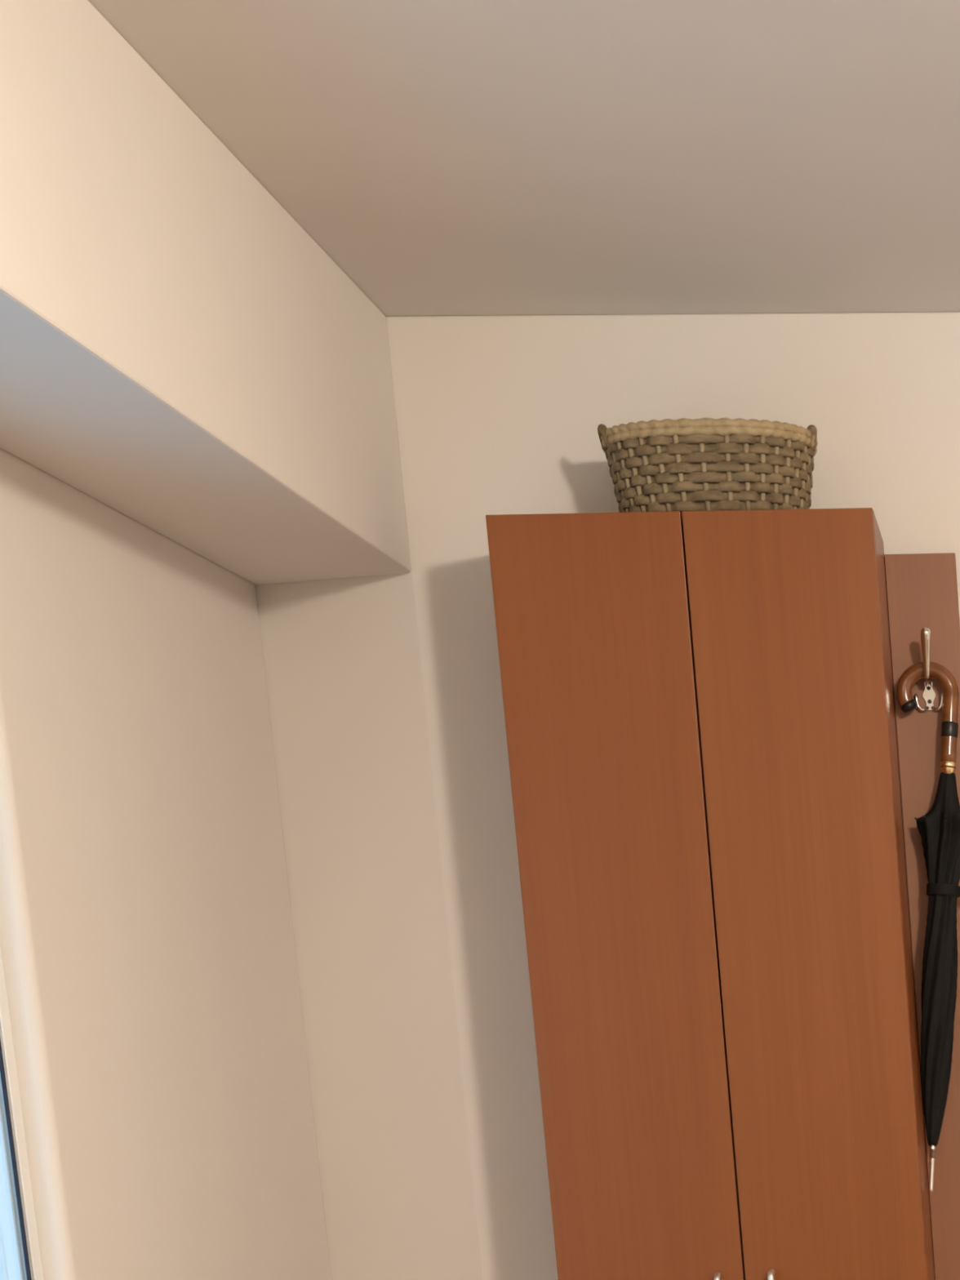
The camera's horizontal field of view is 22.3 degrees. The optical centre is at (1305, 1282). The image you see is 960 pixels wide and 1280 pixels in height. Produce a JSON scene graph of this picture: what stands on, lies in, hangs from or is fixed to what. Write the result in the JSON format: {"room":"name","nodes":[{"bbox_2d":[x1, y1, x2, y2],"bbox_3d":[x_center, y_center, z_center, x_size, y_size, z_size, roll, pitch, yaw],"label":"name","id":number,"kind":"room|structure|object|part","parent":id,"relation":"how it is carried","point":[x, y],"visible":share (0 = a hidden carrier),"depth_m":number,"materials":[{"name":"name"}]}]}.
{"room":"entrance hallway","nodes":[
{"label":"entrance hallway","id":0,"kind":"room"},
{"bbox_2d":[0,448,331,1279],"bbox_3d":[-1.548,-0.008,1.407,0.203,2.574,4.894,-4,8,-7],"label":"wall","id":1,"kind":"structure","parent":0,"point":[147,942],"depth_m":3.09,"materials":[{"name":"beige paint"}]},
{"bbox_2d":[0,943,43,1279],"bbox_3d":[-1.637,-0.095,2.054,0.150,1.475,1.412,-4,8,-7],"label":"window","id":2,"kind":"structure","parent":1,"relation":"in","point":[20,1250],"depth_m":2.74,"materials":[{"name":"white plastic"}]},
{"bbox_3d":[-1.599,-0.098,2.059,0.046,1.421,1.360,-4,8,-7],"label":"sash","id":3,"kind":"part","parent":2,"relation":"part of","materials":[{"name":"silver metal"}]},
{"bbox_2d":[0,0,411,585],"bbox_3d":[-1.354,-1.085,1.257,0.279,0.412,4.832,-4,8,-7],"label":"beam","id":4,"kind":"structure","parent":1,"relation":"attached to","point":[178,352],"depth_m":2.71,"materials":[{"name":"beige paint"}]},
{"bbox_2d":[88,0,959,316],"bbox_3d":[0.256,-1.470,1.450,3.964,0.150,5.300,-4,8,-7],"label":"ceiling","id":5,"kind":"structure","parent":0,"point":[450,157],"depth_m":2.87,"materials":[{"name":"paint"}]},
{"bbox_2d":[255,311,959,1279],"bbox_3d":[0.001,-0.451,4.071,3.964,2.568,0.350,-4,8,-7],"label":"wall","id":6,"kind":"structure","parent":0,"point":[384,694],"depth_m":3.66,"materials":[{"name":"beige paint"}]},
{"bbox_2d":[884,552,959,1279],"bbox_3d":[-0.449,-0.201,3.816,0.449,2.146,0.096,-4,8,-7],"label":"coat rack","id":7,"kind":"object","parent":6,"relation":"attached to","point":[922,596],"visible":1,"depth_m":3.72,"materials":[{"name":"brown wood"}]},
{"bbox_2d":[896,662,959,1192],"bbox_3d":[-0.623,-0.617,3.718,0.125,0.910,0.094,-4,8,-7],"label":"umbrella","id":8,"kind":"object","parent":7,"relation":"hanging from","point":[939,829],"visible":1,"depth_m":3.69,"materials":[{"name":"fabric"}]},
{"bbox_3d":[-0.649,-0.979,3.684,0.106,0.184,0.038,-4,8,-7],"label":"handle","id":9,"kind":"part","parent":8,"relation":"part of","materials":[{"name":"wood"}]},
{"bbox_3d":[0.379,1.194,1.822,3.964,0.100,5.300,-4,8,-7],"label":"floor","id":10,"kind":"structure","parent":0,"visible":0},
{"bbox_2d":[485,507,935,1279],"bbox_3d":[-0.957,-0.158,3.656,0.600,2.191,0.292,-4,8,-7],"label":"wardrobe","id":11,"kind":"object","parent":10,"relation":"on","point":[700,723],"visible":1,"depth_m":3.47,"materials":[{"name":"orange wood"}]},
{"bbox_3d":[-1.095,-0.176,3.525,0.298,2.105,0.016,-4,8,-7],"label":"door","id":12,"kind":"part","parent":11,"relation":"part of","materials":[{"name":"orange wood"}]},
{"bbox_3d":[-1.010,-1.237,3.529,0.568,0.016,0.244,-4,8,-7],"label":"panel","id":13,"kind":"part","parent":11,"relation":"part of","materials":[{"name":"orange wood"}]},
{"bbox_2d":[597,417,817,513],"bbox_3d":[-0.974,-1.323,3.512,0.349,0.153,0.244,-4,8,-7],"label":"basket","id":14,"kind":"object","parent":11,"relation":"on","point":[682,464],"visible":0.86,"depth_m":3.42,"materials":[{"name":"wicker"}]},
{"bbox_3d":[-1.129,-1.364,3.439,0.021,0.037,0.036,-7,9,-30],"label":"loop handle","id":15,"kind":"part","parent":14,"relation":"part of","materials":[{"name":"brown wicker"}]},
{"bbox_3d":[-0.812,-1.387,3.500,0.021,0.037,0.039,-2,8,3],"label":"loop handle","id":16,"kind":"part","parent":14,"relation":"part of","materials":[{"name":"brown wicker"}]},
{"bbox_3d":[-0.978,-0.216,3.792,0.568,2.079,0.004,-4,8,-7],"label":"panel","id":17,"kind":"part","parent":11,"relation":"part of","materials":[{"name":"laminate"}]},
{"bbox_3d":[-0.974,0.029,3.545,0.012,0.091,0.030,-4,8,-7],"label":"handle","id":18,"kind":"part","parent":11,"relation":"part of","materials":[{"name":"silver metal"}]},
{"bbox_3d":[-0.887,0.024,3.556,0.012,0.091,0.030,-4,8,-7],"label":"handle","id":19,"kind":"part","parent":11,"relation":"part of","materials":[{"name":"silver metal"}]},
{"bbox_3d":[-0.796,-0.195,3.562,0.298,2.105,0.016,-4,8,-7],"label":"door","id":20,"kind":"part","parent":11,"relation":"part of","materials":[{"name":"orange wood"}]},
{"bbox_3d":[-0.671,-0.179,3.714,0.016,2.191,0.244,-4,8,-7],"label":"panel","id":21,"kind":"part","parent":11,"relation":"part of","materials":[{"name":"orange wood"}]}
]}

